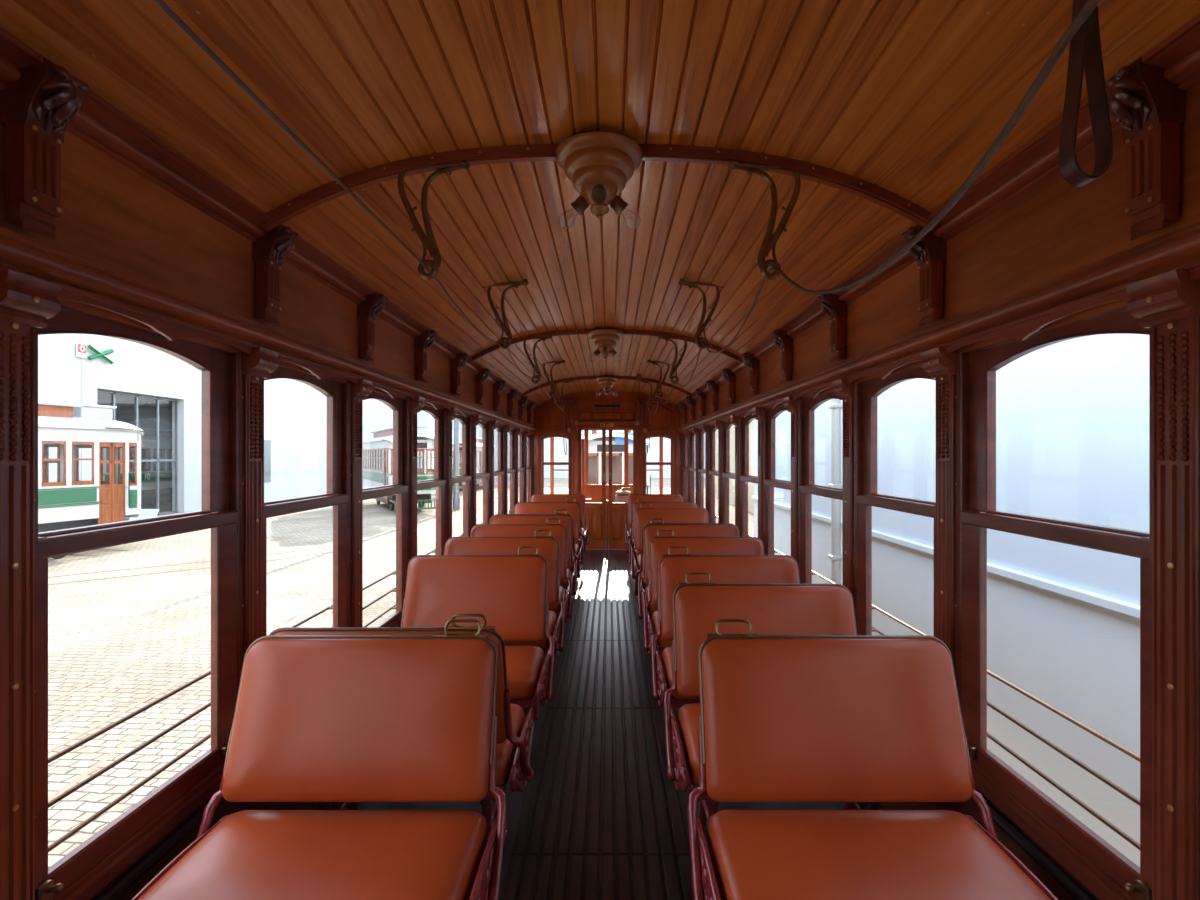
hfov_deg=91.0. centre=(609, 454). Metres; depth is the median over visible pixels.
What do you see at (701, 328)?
bracket
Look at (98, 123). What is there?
trim
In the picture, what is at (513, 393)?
trim
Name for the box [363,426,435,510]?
tram
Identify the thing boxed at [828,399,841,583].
downpipe
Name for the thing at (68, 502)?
tram
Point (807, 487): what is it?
window
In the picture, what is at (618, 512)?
door
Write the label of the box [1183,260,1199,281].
window
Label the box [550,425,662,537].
platform
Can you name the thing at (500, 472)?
window
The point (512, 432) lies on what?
window
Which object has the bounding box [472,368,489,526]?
trim
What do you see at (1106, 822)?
guard
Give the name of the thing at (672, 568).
seat
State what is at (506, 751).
cushion
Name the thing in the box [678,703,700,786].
cushion
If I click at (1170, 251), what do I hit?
trim
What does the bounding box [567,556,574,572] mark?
cushion
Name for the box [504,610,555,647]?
cushion
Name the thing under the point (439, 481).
window
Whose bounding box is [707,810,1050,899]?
cushion
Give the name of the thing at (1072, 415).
wall
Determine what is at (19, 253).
trim
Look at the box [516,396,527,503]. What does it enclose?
trim
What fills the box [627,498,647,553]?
seat
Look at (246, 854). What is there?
cushion
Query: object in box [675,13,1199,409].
trim
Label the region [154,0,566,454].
cord
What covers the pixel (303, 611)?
track
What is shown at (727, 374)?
trim
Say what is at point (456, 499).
pole
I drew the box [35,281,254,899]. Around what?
window
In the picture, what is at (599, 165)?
ceiling lamp
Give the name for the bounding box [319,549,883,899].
floor
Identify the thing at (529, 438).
window
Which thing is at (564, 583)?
cushion
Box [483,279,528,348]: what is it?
bracket
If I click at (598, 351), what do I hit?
bulb socket
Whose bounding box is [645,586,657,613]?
cushion
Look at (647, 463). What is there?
window
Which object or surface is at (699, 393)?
trim
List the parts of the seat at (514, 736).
backrest, grab handle, arm, frame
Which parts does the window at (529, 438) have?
sash, sash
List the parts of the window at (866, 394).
sash, sash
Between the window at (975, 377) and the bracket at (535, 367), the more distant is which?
the bracket at (535, 367)
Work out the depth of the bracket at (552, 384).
5.82 m
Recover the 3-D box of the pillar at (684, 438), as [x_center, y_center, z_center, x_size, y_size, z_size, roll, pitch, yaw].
[1.096,0.302,8.435,0.116,1.295,0.693,0,0,0]
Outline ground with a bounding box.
[48,478,753,867]
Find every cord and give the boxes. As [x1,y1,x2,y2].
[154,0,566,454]
[649,0,1100,447]
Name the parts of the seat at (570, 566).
arm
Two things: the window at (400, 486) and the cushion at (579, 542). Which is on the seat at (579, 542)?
the cushion at (579, 542)
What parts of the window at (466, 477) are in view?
sash, sash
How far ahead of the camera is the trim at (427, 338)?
3.40 m
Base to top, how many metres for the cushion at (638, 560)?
0.123 m
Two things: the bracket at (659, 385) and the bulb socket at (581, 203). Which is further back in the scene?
the bracket at (659, 385)
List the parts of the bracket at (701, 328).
arm, arm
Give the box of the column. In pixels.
[581,439,591,502]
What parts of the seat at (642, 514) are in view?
arm, frame, grab handle, backrest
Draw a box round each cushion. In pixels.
[138,810,486,899]
[495,704,523,786]
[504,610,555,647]
[505,646,543,698]
[548,586,564,613]
[560,568,570,589]
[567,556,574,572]
[574,536,581,548]
[575,544,578,558]
[634,545,640,558]
[636,554,640,569]
[640,571,648,589]
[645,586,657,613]
[652,611,671,647]
[662,646,699,698]
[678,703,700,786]
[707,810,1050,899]
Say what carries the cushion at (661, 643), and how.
on the seat at (659, 545)
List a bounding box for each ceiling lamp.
[556,131,642,228]
[588,329,622,361]
[596,376,617,395]
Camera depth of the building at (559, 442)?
62.00 m
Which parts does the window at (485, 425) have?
sash, sash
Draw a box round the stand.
[615,484,631,502]
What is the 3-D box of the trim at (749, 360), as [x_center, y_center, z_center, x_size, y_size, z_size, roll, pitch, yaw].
[1.033,0.092,4.200,0.172,1.715,0.104,0,0,0]
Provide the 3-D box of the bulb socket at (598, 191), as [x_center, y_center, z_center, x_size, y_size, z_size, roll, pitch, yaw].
[-0.031,-0.785,1.770,0.048,0.064,0.066,0,0,0]
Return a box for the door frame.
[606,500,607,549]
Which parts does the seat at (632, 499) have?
arm, backrest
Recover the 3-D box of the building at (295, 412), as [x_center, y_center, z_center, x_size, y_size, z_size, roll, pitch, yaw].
[-21.606,-1.480,23.000,7.650,7.800,70.000,0,0,0]
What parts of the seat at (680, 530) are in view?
arm, frame, grab handle, backrest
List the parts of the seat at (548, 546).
backrest, grab handle, frame, arm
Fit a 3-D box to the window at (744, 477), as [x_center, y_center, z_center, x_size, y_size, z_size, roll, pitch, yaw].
[1.096,0.302,4.585,0.116,1.295,0.693,0,0,0]
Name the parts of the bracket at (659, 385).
arm, arm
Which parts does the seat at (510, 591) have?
arm, backrest, grab handle, frame, arm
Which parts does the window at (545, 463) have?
sash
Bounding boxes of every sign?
[76,343,85,357]
[87,345,113,363]
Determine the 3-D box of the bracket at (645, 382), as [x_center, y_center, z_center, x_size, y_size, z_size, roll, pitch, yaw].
[0.494,-0.737,7.155,0.248,0.393,0.032,0,0,0]
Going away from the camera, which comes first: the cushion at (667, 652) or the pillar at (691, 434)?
the cushion at (667, 652)
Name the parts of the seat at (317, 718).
frame, arm, backrest, grab handle, frame, arm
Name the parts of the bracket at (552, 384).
arm, arm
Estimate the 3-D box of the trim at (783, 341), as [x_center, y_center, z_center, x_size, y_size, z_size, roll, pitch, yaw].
[1.033,0.092,3.430,0.172,1.715,0.104,0,0,0]
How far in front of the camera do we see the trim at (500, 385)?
5.70 m
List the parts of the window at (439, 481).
sash, sash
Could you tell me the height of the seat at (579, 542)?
0.959 m
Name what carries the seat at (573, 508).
on the floor
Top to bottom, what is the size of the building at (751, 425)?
6.300 m
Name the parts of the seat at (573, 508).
backrest, frame, arm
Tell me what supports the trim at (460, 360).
attached to the wall at (112, 216)
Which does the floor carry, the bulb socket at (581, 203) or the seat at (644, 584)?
the seat at (644, 584)
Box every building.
[38,334,427,518]
[452,420,704,477]
[715,420,753,512]
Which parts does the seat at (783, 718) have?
arm, frame, grab handle, backrest, arm, frame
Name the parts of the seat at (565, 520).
backrest, grab handle, frame, arm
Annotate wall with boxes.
[0,124,533,899]
[533,391,681,494]
[680,82,1199,899]
[754,334,1148,866]
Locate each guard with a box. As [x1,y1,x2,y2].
[48,508,509,851]
[715,515,1139,849]
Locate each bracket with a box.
[398,160,469,279]
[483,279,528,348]
[523,335,552,383]
[541,359,564,397]
[555,380,573,409]
[640,380,657,409]
[647,360,671,397]
[658,335,686,383]
[678,279,723,348]
[729,160,800,279]
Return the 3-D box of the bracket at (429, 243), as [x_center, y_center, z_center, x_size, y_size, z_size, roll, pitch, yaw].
[-0.556,-0.737,1.825,0.248,0.393,0.032,0,0,0]
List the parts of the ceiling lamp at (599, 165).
bulb, bulb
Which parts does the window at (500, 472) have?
sash, sash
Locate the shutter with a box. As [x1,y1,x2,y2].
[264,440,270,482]
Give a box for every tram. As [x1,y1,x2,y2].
[38,400,144,558]
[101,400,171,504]
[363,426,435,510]
[452,436,494,489]
[581,430,650,493]
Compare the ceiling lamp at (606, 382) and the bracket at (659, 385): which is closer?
the bracket at (659, 385)
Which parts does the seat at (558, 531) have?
backrest, grab handle, frame, arm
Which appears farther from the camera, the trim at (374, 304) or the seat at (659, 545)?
the seat at (659, 545)
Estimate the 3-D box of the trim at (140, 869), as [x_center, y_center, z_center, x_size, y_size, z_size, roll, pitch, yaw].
[-1.131,1.000,3.815,0.028,0.028,9.910,0,0,0]
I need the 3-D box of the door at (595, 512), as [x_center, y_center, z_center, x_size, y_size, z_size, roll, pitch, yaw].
[-0.258,0.465,8.822,0.410,1.890,0.085,0,0,0]
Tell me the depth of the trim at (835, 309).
2.63 m
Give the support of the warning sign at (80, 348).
attached to the building at (295, 412)
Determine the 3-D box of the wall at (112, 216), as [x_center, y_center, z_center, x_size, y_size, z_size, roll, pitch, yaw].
[-1.176,0.645,3.805,0.110,2.850,10.090,0,0,0]
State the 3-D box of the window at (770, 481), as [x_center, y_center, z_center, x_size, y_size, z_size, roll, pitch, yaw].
[1.096,0.302,3.815,0.116,1.295,0.693,0,0,0]
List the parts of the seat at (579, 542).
arm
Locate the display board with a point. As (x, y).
(145, 513)
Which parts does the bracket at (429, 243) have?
arm, arm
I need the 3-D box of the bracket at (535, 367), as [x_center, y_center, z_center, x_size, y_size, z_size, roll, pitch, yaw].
[-0.556,-0.737,4.490,0.248,0.393,0.032,0,0,0]
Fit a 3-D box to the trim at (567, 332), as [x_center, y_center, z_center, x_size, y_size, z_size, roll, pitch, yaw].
[-0.031,-0.828,4.494,2.070,0.262,0.043,0,0,0]
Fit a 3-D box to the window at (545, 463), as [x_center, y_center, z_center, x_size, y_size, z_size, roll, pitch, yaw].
[-0.796,0.170,8.830,0.490,0.900,0.050,0,0,0]
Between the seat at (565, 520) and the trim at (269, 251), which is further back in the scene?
the seat at (565, 520)
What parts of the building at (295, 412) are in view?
glazed door frame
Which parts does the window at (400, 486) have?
sash, sash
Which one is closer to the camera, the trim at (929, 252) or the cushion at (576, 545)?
the trim at (929, 252)
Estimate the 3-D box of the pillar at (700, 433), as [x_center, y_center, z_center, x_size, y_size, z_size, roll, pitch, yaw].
[1.096,0.302,6.895,0.116,1.295,0.693,0,0,0]
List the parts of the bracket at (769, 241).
arm, arm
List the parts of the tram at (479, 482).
green panel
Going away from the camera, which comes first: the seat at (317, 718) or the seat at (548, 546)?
the seat at (317, 718)
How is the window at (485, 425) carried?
in the wall at (112, 216)
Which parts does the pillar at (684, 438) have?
sash, sash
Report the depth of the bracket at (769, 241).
1.82 m
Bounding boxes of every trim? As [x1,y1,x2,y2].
[0,26,539,409]
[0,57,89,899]
[0,227,536,431]
[97,798,225,899]
[242,224,297,661]
[262,143,936,231]
[351,291,386,626]
[410,328,436,559]
[447,351,467,539]
[469,329,741,363]
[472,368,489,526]
[491,380,505,516]
[505,389,517,513]
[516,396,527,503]
[521,376,691,397]
[525,402,534,501]
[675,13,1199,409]
[678,220,1199,430]
[679,402,688,501]
[686,396,696,503]
[695,389,707,509]
[706,380,720,522]
[721,368,738,527]
[742,351,762,541]
[751,496,1139,618]
[771,328,797,563]
[818,293,853,603]
[901,224,955,672]
[970,798,1093,899]
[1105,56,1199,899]
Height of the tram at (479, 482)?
5.074 m
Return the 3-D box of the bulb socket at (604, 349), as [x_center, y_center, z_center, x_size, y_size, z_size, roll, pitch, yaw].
[-0.031,-0.785,4.435,0.048,0.064,0.066,0,0,0]
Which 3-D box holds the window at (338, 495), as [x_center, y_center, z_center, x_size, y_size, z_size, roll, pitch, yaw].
[-1.158,0.302,2.275,0.116,1.295,0.693,0,0,0]
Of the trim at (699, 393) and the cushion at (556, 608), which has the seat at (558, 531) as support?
the cushion at (556, 608)
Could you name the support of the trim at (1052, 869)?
attached to the wall at (1055, 228)
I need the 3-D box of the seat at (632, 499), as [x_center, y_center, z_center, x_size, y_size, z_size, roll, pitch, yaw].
[0.592,0.943,7.384,0.792,0.959,0.543,0,0,0]
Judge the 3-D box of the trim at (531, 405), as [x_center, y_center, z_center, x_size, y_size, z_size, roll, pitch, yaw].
[-1.095,0.092,8.050,0.172,1.715,0.104,0,0,0]
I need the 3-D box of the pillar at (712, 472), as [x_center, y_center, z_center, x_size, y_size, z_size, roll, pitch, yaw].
[1.096,0.302,6.125,0.116,1.295,0.693,0,0,0]
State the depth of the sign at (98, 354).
20.47 m
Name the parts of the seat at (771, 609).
arm, frame, grab handle, backrest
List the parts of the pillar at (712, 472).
sash, sash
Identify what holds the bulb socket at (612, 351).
attached to the ceiling lamp at (605, 340)
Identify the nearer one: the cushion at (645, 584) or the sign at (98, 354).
the cushion at (645, 584)
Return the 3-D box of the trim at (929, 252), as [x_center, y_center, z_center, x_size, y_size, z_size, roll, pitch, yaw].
[1.033,0.092,1.890,0.172,1.715,0.104,0,0,0]
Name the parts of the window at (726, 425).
sash, sash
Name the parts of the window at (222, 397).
sash, sash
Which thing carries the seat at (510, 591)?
on the floor
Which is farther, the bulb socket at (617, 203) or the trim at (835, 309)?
the trim at (835, 309)
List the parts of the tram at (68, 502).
folding door, green panel, folding door, grab rail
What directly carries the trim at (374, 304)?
attached to the wall at (112, 216)
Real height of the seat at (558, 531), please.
0.959 m
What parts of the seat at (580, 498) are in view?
backrest, arm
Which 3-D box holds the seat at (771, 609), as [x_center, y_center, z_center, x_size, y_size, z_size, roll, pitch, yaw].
[0.592,0.943,2.064,0.792,0.959,0.543,0,0,0]
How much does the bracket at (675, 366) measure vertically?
0.393 m
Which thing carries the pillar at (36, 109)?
attached to the wall at (112, 216)
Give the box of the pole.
[453,419,459,509]
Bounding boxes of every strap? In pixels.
[636,373,640,422]
[1059,0,1112,186]
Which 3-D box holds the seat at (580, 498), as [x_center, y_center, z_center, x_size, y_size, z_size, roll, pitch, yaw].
[-0.654,0.943,7.384,0.792,0.959,0.543,0,0,0]
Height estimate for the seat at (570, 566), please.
0.959 m
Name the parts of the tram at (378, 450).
folding door, green panel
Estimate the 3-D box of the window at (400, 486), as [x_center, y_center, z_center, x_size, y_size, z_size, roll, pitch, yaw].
[-1.158,0.302,3.045,0.116,1.295,0.693,0,0,0]
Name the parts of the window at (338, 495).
sash, sash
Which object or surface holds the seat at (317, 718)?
on the floor
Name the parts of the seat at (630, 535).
arm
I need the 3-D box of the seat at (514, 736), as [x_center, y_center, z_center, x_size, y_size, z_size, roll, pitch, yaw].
[-0.654,0.943,1.986,0.792,0.959,0.543,0,0,0]
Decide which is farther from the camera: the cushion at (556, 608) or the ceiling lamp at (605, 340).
the ceiling lamp at (605, 340)
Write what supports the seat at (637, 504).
on the floor
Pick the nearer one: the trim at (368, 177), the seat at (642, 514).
the trim at (368, 177)
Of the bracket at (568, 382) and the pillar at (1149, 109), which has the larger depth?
the bracket at (568, 382)
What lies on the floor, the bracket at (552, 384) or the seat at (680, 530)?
the seat at (680, 530)
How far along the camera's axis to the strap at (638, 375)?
6.88 m
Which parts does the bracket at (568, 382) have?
arm, arm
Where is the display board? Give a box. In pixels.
[129,509,158,519]
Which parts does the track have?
rail, rail, rail, rail, rail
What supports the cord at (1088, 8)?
hanging from the bracket at (769, 241)
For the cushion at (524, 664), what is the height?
0.123 m
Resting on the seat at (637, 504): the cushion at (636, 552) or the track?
the cushion at (636, 552)
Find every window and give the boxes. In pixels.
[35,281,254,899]
[264,350,359,635]
[363,380,416,626]
[417,396,451,554]
[452,407,476,536]
[476,414,494,523]
[494,420,507,513]
[508,424,518,513]
[518,427,527,501]
[527,430,533,501]
[540,442,571,493]
[642,439,674,493]
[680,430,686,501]
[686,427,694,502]
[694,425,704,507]
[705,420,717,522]
[717,415,734,522]
[734,407,757,536]
[757,396,790,554]
[791,380,841,583]
[845,350,935,636]
[943,281,1151,899]
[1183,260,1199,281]
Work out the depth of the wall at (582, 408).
8.81 m
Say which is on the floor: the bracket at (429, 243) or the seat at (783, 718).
the seat at (783, 718)
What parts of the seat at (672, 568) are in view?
arm, frame, grab handle, backrest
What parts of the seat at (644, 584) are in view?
arm, grab handle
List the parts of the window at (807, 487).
sash, sash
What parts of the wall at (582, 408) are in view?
number plate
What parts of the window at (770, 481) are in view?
sash, sash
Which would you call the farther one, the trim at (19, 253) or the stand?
the stand
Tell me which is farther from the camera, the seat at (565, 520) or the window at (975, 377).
the seat at (565, 520)
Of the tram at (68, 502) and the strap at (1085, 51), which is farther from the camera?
the tram at (68, 502)
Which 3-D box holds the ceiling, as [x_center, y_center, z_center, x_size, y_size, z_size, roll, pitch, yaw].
[-0.031,-0.901,3.805,2.440,0.338,10.090,0,0,0]
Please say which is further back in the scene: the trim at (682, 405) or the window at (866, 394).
the trim at (682, 405)
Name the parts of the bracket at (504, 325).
arm, arm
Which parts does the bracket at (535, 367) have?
arm, arm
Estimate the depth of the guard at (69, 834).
1.57 m
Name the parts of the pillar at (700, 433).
sash, sash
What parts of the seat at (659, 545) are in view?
arm, frame, grab handle, backrest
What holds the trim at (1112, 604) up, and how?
attached to the wall at (1072, 415)
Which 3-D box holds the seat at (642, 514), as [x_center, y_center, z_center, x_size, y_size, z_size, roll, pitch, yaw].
[0.592,0.943,5.389,0.792,0.959,0.543,0,0,0]
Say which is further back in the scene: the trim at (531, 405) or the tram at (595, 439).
the tram at (595, 439)
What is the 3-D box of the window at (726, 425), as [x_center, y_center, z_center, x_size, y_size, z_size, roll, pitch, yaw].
[1.096,0.302,5.355,0.116,1.295,0.693,0,0,0]
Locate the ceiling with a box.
[0,0,1199,404]
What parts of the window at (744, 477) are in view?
sash, sash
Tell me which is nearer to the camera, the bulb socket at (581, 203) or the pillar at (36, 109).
the pillar at (36, 109)
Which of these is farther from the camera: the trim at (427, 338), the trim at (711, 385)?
the trim at (711, 385)
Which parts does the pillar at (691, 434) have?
sash, sash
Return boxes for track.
[48,499,518,801]
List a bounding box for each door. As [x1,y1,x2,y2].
[579,423,605,548]
[609,423,635,548]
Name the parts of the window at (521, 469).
sash, sash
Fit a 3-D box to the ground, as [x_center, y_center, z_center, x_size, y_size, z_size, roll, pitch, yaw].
[-10.031,2.570,30.000,100.000,0.300,120.000,0,0,0]
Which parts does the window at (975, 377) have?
sash, sash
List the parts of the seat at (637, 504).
arm, backrest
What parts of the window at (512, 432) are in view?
sash, sash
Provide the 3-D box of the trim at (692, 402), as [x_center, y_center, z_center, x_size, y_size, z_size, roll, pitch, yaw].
[1.033,0.092,7.280,0.172,1.715,0.104,0,0,0]
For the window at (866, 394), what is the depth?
2.51 m
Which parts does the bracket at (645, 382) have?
arm, arm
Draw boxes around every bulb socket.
[570,195,588,214]
[591,184,606,203]
[593,349,600,356]
[602,347,607,354]
[610,195,627,214]
[610,349,616,355]
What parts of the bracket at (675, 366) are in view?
arm, arm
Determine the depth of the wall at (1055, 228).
1.55 m
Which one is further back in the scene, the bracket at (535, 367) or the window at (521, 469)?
the window at (521, 469)
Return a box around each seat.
[131,619,507,899]
[269,614,533,840]
[401,546,554,790]
[444,530,564,719]
[470,518,571,655]
[489,510,576,621]
[496,509,580,580]
[514,498,583,588]
[518,498,585,553]
[531,491,588,554]
[625,491,682,570]
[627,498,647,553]
[629,498,697,588]
[631,503,708,613]
[634,517,733,622]
[638,518,739,661]
[643,530,763,718]
[651,546,799,790]
[663,572,880,840]
[687,619,1058,899]
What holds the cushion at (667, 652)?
on the seat at (672, 568)

